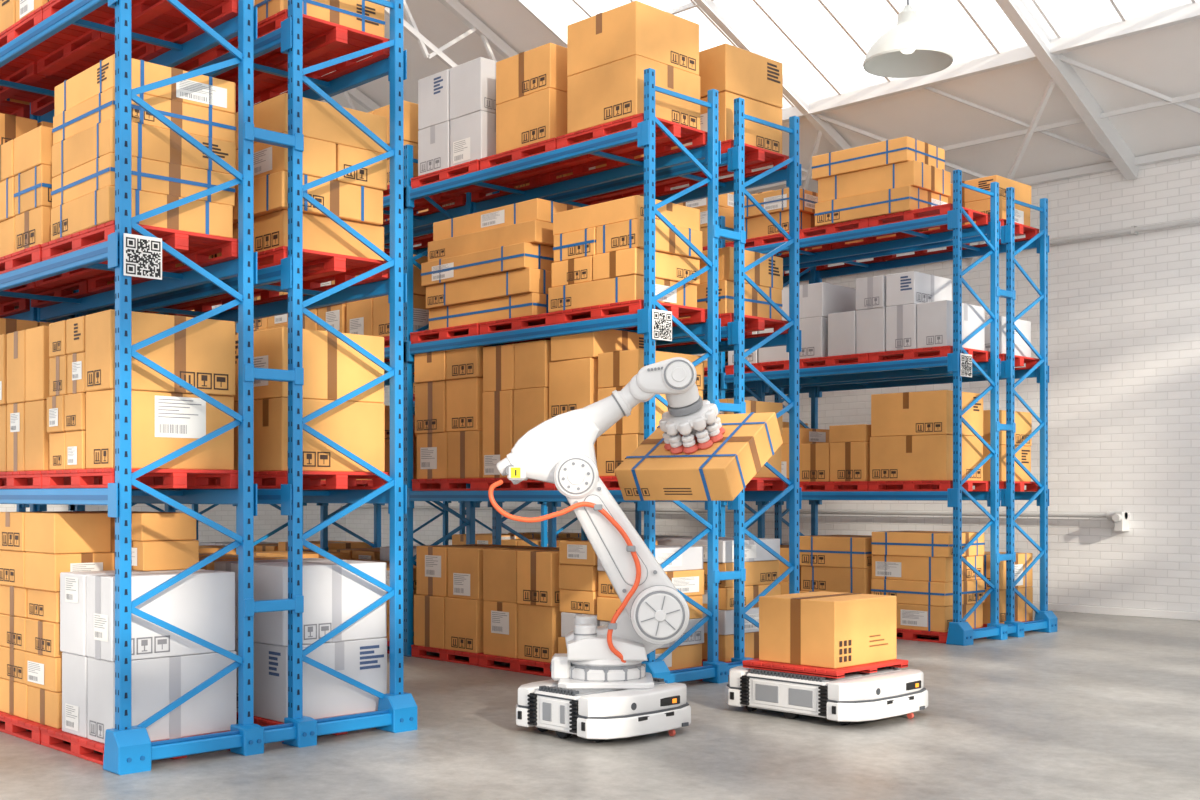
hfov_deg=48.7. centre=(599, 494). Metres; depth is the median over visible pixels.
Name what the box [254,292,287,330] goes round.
cardboard boxes
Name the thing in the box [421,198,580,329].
cardboard boxes
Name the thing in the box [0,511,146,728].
cardboard boxes
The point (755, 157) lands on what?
wooden pallet
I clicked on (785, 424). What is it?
cardboard boxes
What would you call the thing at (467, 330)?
wooden pallet
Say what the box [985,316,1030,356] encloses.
cartons
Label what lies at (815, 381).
rack
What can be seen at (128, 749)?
rack
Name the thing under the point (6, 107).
wooden pallet
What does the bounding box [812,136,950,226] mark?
cardboard boxes
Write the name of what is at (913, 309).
cartons
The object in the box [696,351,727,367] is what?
cardboard boxes
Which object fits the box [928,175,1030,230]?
cardboard boxes
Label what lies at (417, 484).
wooden pallet
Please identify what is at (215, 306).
cartons
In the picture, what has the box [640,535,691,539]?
cartons
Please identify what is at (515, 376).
cardboard boxes
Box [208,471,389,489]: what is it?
wooden pallet
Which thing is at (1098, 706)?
floor
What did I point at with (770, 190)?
cardboard boxes
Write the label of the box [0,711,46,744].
wooden pallet
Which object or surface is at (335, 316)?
cardboard boxes
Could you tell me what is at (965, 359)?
sign
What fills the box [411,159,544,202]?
wooden pallet
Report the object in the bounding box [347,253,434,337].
cardboard boxes
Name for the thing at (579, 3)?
skylight window
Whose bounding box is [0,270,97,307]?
wooden pallet
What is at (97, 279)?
wooden pallet
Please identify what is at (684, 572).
cardboard boxes
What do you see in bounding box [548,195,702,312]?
cardboard boxes
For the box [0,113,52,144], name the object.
cardboard boxes
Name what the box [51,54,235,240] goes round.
cardboard boxes
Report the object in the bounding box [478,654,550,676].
wooden pallet
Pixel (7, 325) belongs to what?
cardboard boxes
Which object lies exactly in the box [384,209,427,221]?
cardboard boxes
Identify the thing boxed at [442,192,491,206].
cartons
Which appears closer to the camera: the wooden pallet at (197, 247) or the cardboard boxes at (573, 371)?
the wooden pallet at (197, 247)
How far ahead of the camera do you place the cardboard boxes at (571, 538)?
20.29 m
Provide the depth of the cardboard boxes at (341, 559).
14.89 m
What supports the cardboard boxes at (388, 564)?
on the wooden pallet at (388, 642)
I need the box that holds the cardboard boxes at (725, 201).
[678,192,733,246]
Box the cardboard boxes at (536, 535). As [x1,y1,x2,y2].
[508,532,580,538]
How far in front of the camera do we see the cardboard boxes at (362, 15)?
8.92 m
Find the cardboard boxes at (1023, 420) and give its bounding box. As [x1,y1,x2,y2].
[981,410,1031,481]
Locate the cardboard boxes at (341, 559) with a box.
[341,559,389,562]
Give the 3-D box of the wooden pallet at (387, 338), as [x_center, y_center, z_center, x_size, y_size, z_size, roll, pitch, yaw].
[-2.035,-1.548,13.897,0.860,0.115,1.040,0,0,-44]
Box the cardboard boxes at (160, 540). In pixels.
[132,512,198,570]
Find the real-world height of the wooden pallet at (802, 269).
0.115 m
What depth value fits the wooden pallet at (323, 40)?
9.11 m
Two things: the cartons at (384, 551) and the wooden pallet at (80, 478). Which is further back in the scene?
the cartons at (384, 551)
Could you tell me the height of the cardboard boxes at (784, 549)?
0.849 m
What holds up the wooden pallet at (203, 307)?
on the rack at (128, 749)
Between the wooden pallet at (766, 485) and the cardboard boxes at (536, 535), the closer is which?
the wooden pallet at (766, 485)
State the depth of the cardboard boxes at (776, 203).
16.01 m
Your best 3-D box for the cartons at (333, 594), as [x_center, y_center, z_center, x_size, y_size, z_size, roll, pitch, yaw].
[-2.083,0.973,9.209,0.816,1.019,0.946,0,0,-45]
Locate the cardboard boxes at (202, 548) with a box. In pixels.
[199,545,235,554]
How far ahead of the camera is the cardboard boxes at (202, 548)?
16.75 m
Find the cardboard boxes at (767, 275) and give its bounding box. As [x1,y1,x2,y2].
[678,246,782,319]
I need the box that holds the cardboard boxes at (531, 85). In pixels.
[496,43,567,153]
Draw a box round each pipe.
[341,505,1128,531]
[822,218,1199,278]
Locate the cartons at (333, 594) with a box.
[214,558,386,722]
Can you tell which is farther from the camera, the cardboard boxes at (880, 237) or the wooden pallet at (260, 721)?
the cardboard boxes at (880, 237)
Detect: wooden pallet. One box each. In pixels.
[0,6,162,75]
[0,56,82,115]
[0,100,29,118]
[0,244,153,293]
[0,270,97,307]
[0,298,29,317]
[0,471,154,488]
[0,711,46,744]
[2,478,32,485]
[40,726,229,764]
[41,220,237,272]
[41,468,237,488]
[42,0,237,52]
[143,297,234,316]
[173,51,307,112]
[186,289,305,308]
[207,9,389,88]
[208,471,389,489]
[237,712,346,741]
[257,246,389,290]
[312,480,367,489]
[356,479,465,488]
[379,214,403,225]
[383,181,465,218]
[384,238,427,255]
[384,334,437,347]
[387,641,428,653]
[403,233,432,241]
[410,323,539,346]
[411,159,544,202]
[411,645,482,665]
[412,478,539,490]
[478,478,617,490]
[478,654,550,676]
[479,312,583,339]
[480,137,621,184]
[554,299,706,330]
[556,113,706,165]
[556,476,620,489]
[573,194,622,204]
[597,178,701,197]
[633,327,696,347]
[672,313,788,340]
[673,139,788,186]
[725,232,834,257]
[725,360,812,374]
[743,659,907,678]
[745,478,788,490]
[764,483,812,489]
[781,244,884,270]
[784,267,809,275]
[799,218,907,248]
[799,353,887,368]
[799,481,902,491]
[849,232,952,260]
[868,203,989,237]
[868,346,989,362]
[868,480,989,490]
[896,627,985,642]
[923,219,1038,249]
[936,481,1039,491]
[973,353,1039,369]
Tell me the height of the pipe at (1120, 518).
0.270 m
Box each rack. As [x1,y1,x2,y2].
[0,0,417,774]
[146,68,800,683]
[403,169,1056,645]
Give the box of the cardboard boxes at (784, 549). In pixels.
[778,545,801,594]
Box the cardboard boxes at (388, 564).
[385,562,417,642]
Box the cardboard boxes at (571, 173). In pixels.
[515,172,572,188]
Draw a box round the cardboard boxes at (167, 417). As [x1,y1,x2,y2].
[85,309,234,469]
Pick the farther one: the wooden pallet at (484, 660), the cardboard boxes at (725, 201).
the cardboard boxes at (725, 201)
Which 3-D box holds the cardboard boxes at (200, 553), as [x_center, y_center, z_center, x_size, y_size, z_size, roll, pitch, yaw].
[-3.567,0.979,10.722,0.820,1.008,1.016,0,0,-45]
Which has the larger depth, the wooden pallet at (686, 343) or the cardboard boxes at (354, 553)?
the cardboard boxes at (354, 553)
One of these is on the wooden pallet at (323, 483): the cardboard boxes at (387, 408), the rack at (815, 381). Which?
the cardboard boxes at (387, 408)
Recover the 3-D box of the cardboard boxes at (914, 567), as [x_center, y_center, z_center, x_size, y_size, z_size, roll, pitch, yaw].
[3.690,0.948,14.908,0.842,1.070,1.000,0,0,-45]
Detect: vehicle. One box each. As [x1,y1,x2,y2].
[516,677,690,742]
[725,665,927,724]
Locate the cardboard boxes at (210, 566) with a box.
[199,555,287,569]
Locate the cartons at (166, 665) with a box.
[60,569,236,743]
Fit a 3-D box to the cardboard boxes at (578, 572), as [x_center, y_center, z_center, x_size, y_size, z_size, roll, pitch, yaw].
[0.083,0.944,11.733,0.827,1.078,0.466,0,0,-45]
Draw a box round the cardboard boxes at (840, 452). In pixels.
[781,424,870,481]
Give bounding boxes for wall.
[0,503,345,541]
[346,156,1199,612]
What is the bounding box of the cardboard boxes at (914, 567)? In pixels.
[871,530,984,631]
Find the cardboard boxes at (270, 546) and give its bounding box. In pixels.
[254,543,277,551]
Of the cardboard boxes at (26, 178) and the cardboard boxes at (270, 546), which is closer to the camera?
the cardboard boxes at (26, 178)
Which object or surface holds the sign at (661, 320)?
attached to the rack at (708, 335)
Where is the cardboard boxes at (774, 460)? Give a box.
[718,399,782,477]
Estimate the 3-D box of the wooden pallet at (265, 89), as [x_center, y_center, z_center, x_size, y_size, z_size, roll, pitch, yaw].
[-2.815,-3.079,9.964,0.860,0.115,1.040,0,0,-44]
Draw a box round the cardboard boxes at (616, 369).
[597,349,703,476]
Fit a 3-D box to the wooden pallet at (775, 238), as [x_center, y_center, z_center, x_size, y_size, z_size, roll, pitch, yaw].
[2.228,-3.079,16.409,0.860,0.115,1.040,0,0,-45]
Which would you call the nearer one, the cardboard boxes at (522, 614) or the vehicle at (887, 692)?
the vehicle at (887, 692)
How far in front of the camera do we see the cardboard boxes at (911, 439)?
14.62 m
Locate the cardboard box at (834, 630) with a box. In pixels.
[759,591,895,668]
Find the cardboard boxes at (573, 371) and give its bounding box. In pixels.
[549,330,655,461]
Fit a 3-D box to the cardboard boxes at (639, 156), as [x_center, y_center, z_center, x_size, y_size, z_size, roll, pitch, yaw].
[0.359,-3.512,13.073,0.819,0.749,0.959,0,0,-45]
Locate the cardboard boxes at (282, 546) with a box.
[278,540,373,550]
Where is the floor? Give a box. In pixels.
[0,610,1199,799]
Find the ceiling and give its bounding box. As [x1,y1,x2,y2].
[256,0,1199,245]
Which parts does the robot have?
arm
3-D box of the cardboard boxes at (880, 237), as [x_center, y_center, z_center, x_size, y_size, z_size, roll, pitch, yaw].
[3.416,-3.417,16.809,0.820,0.559,1.889,0,0,-45]
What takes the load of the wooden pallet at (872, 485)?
on the rack at (815, 381)
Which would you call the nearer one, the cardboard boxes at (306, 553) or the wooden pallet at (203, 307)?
the wooden pallet at (203, 307)
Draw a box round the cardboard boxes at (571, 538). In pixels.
[556,537,580,540]
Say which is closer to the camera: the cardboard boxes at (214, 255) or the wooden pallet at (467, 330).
the cardboard boxes at (214, 255)
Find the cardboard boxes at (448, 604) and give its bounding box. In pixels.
[414,544,537,652]
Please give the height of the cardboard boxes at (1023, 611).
0.800 m
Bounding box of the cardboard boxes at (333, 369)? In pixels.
[233,327,384,471]
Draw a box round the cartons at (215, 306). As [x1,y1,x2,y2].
[212,304,235,331]
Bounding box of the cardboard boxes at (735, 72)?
[671,43,782,153]
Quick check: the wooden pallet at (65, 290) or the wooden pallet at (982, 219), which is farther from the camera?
the wooden pallet at (982, 219)
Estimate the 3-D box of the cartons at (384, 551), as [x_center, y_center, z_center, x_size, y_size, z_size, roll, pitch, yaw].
[-1.960,1.044,15.435,0.820,0.878,1.004,0,0,-45]
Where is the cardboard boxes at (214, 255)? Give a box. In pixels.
[175,254,216,266]
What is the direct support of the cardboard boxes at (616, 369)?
on the wooden pallet at (606, 480)
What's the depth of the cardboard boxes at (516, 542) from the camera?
19.40 m
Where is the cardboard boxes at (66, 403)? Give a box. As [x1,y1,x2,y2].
[47,316,86,469]
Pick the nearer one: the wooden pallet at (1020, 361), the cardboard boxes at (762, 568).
the cardboard boxes at (762, 568)
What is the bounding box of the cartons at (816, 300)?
[728,282,856,365]
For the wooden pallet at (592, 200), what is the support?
on the rack at (708, 335)
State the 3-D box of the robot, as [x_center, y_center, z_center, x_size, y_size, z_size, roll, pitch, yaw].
[0.065,0.177,9.146,1.625,2.223,0.770,0,0,0]
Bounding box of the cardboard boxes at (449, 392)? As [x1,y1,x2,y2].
[414,346,490,478]
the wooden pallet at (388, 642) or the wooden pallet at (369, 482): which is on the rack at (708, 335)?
the wooden pallet at (369, 482)
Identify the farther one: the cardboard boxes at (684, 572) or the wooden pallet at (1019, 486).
the wooden pallet at (1019, 486)
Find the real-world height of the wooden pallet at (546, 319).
0.115 m
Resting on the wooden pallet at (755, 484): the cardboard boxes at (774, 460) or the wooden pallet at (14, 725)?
the cardboard boxes at (774, 460)
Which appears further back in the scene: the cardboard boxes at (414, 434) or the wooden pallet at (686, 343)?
the cardboard boxes at (414, 434)
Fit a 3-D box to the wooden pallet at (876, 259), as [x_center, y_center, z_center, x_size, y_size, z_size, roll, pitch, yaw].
[3.030,-3.079,17.208,0.860,0.115,1.040,0,0,-44]
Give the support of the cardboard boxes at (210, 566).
on the wooden pallet
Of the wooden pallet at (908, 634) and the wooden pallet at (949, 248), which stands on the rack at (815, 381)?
the wooden pallet at (949, 248)
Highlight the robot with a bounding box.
[488,357,724,688]
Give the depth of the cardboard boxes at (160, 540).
8.50 m
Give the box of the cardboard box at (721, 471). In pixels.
[615,412,782,500]
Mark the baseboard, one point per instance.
(1051, 607)
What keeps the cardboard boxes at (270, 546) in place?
on the wooden pallet
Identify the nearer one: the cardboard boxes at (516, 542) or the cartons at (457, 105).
the cartons at (457, 105)
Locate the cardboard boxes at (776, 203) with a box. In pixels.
[745,188,817,238]
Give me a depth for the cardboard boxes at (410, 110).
13.36 m
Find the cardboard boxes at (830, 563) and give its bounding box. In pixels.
[799,535,872,593]
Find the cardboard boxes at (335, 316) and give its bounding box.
[303,280,348,332]
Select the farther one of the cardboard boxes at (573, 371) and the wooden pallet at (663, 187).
the wooden pallet at (663, 187)
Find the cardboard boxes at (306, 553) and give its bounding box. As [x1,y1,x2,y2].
[254,550,348,558]
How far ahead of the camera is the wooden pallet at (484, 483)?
12.10 m
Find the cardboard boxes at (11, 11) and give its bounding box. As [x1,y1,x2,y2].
[0,0,49,32]
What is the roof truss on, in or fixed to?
attached to the ceiling
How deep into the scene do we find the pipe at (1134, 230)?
17.45 m
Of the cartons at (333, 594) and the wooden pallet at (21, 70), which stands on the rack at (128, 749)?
the wooden pallet at (21, 70)
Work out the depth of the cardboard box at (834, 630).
9.52 m
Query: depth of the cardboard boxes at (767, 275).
11.97 m
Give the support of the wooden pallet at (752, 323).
on the rack at (708, 335)
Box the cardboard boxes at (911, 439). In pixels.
[870,390,982,480]
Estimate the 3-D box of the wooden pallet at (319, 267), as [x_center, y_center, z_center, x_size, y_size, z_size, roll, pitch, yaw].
[-2.095,-1.548,9.207,0.860,0.115,1.040,0,0,-44]
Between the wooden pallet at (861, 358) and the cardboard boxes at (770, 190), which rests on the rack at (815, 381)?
the wooden pallet at (861, 358)
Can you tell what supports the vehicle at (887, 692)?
on the floor
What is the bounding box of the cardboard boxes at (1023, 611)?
[983,551,1032,623]
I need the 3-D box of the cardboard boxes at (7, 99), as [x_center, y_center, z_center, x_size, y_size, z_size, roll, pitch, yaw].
[-5.219,-3.512,10.754,0.840,0.750,1.018,0,0,-45]
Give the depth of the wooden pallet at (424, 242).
16.20 m
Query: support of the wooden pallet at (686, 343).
on the rack at (708, 335)
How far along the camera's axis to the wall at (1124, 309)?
17.82 m
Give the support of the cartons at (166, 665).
on the wooden pallet at (51, 737)
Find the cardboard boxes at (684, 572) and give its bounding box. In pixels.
[597,545,704,670]
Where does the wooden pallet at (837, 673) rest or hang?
on the vehicle at (887, 692)
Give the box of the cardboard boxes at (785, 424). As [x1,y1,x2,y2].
[783,422,807,427]
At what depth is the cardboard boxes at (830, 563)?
15.32 m
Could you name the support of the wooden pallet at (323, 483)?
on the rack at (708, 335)
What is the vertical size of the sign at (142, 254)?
0.244 m
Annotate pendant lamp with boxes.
[863,0,952,77]
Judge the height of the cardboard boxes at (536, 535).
0.880 m
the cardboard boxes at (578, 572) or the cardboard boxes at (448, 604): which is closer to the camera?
the cardboard boxes at (578, 572)
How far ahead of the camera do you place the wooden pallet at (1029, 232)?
15.58 m
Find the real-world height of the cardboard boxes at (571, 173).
0.749 m
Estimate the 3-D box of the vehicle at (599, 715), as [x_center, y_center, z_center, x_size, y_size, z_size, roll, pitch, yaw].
[0.020,1.435,8.980,0.968,0.330,1.010,0,0,-45]
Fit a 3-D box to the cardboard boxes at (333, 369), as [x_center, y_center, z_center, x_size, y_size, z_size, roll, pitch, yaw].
[-2.097,-0.626,9.211,0.813,0.938,0.924,0,0,-45]
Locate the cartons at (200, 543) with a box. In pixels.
[199,541,277,545]
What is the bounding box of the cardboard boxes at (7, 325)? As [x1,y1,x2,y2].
[0,318,50,334]
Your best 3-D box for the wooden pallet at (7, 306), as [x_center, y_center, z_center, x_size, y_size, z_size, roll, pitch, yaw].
[-5.214,-1.548,10.761,0.860,0.115,1.040,0,0,-45]
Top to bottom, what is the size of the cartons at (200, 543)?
0.819 m
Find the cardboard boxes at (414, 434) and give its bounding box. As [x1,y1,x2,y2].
[403,415,416,478]
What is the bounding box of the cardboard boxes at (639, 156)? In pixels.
[589,154,643,169]
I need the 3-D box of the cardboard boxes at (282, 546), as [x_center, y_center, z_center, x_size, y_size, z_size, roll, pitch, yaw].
[-3.530,1.043,17.045,0.828,0.879,1.001,0,0,-45]
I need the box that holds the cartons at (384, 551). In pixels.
[380,545,429,561]
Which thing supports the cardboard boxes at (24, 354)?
on the wooden pallet at (17, 479)
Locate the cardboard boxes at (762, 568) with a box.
[655,537,780,661]
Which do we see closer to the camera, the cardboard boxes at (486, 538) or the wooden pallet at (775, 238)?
the wooden pallet at (775, 238)
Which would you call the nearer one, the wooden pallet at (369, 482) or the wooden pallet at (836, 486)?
the wooden pallet at (369, 482)
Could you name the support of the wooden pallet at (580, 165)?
on the rack at (708, 335)
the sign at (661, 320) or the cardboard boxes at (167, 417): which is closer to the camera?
the cardboard boxes at (167, 417)
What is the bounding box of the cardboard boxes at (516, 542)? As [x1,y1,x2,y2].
[501,539,578,546]
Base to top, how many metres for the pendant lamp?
3.255 m
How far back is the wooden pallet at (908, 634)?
14.55 m
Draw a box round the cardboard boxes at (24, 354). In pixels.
[0,325,49,471]
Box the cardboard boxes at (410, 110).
[368,100,464,193]
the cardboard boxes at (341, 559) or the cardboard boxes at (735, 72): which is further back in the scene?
the cardboard boxes at (341, 559)
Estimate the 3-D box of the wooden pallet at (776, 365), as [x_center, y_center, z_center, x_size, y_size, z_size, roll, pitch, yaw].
[2.225,-1.548,16.412,0.860,0.115,1.040,0,0,-44]
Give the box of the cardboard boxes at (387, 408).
[321,405,403,480]
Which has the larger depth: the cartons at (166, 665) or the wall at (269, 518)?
the wall at (269, 518)
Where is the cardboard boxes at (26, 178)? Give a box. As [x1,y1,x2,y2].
[0,126,52,256]
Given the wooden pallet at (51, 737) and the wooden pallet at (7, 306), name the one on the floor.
the wooden pallet at (51, 737)
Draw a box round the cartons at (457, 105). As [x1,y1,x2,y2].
[418,57,497,175]
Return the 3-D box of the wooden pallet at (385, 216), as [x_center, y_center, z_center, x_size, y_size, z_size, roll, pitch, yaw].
[-2.769,-3.079,14.636,0.860,0.115,1.040,0,0,-44]
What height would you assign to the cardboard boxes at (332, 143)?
1.009 m
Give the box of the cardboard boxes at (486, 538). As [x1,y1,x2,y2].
[452,533,532,544]
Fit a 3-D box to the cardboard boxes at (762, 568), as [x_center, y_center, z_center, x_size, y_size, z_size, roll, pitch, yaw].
[1.108,0.944,12.329,0.845,1.078,0.880,0,0,-45]
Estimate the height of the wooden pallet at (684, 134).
0.115 m
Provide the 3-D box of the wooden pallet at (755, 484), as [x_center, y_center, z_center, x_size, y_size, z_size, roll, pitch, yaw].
[1.087,-0.099,12.338,0.860,0.115,1.040,0,0,-44]
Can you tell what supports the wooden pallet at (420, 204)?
on the rack at (708, 335)
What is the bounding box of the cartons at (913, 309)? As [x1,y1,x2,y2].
[828,271,984,355]
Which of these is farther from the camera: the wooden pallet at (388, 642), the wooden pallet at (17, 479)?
the wooden pallet at (388, 642)
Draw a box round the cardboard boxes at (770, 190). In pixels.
[751,190,788,253]
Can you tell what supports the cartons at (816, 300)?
on the wooden pallet at (776, 365)
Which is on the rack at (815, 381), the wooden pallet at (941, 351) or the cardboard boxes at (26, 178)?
the wooden pallet at (941, 351)
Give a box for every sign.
[124,233,161,279]
[652,309,671,340]
[960,353,971,376]
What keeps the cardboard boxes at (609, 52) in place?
on the wooden pallet at (684, 134)
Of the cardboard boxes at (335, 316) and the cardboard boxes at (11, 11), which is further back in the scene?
the cardboard boxes at (335, 316)
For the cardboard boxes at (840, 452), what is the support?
on the wooden pallet at (836, 486)
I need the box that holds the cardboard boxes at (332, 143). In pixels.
[217,93,386,260]
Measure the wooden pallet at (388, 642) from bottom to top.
0.115 m
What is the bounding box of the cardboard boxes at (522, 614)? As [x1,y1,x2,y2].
[483,547,561,662]
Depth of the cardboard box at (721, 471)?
9.09 m
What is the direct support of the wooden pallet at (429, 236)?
on the rack at (708, 335)
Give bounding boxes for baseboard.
[1033,602,1199,620]
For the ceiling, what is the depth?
17.64 m
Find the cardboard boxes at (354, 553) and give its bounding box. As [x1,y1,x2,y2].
[328,548,379,559]
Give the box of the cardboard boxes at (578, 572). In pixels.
[558,540,657,652]
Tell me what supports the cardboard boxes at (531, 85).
on the wooden pallet at (580, 165)
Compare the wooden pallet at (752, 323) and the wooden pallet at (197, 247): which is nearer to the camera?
the wooden pallet at (197, 247)
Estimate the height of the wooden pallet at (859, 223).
0.115 m
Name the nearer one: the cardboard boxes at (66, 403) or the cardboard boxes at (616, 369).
the cardboard boxes at (66, 403)
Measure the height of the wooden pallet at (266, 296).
0.115 m
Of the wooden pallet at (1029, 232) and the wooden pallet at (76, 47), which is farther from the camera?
the wooden pallet at (1029, 232)
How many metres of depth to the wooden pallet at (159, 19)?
8.52 m
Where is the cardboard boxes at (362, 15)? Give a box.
[254,0,384,37]
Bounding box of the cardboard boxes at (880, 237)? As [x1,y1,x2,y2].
[805,229,927,250]
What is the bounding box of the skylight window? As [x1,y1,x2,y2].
[516,0,1197,106]
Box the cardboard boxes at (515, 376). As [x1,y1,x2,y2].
[483,340,552,477]
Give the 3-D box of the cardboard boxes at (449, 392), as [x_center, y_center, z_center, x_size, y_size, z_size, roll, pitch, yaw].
[-1.201,-0.782,13.039,0.832,1.249,1.012,0,0,-45]
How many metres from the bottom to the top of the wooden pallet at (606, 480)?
0.115 m
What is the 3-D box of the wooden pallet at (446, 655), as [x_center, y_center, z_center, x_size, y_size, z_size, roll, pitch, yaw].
[-1.201,1.542,13.049,0.860,0.115,1.040,0,0,-44]
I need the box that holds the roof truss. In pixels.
[280,0,1199,271]
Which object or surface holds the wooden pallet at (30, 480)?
on the rack at (128, 749)
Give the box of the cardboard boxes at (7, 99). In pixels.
[6,98,29,104]
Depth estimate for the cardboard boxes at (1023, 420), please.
15.42 m
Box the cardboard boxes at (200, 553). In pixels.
[199,552,232,555]
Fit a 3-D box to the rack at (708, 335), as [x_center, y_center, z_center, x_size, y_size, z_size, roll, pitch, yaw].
[-2.350,-0.940,15.023,2.110,5.080,10.115,0,0,-45]
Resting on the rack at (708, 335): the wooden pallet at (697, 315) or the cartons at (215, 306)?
the wooden pallet at (697, 315)
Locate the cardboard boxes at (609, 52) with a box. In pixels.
[567,1,699,133]

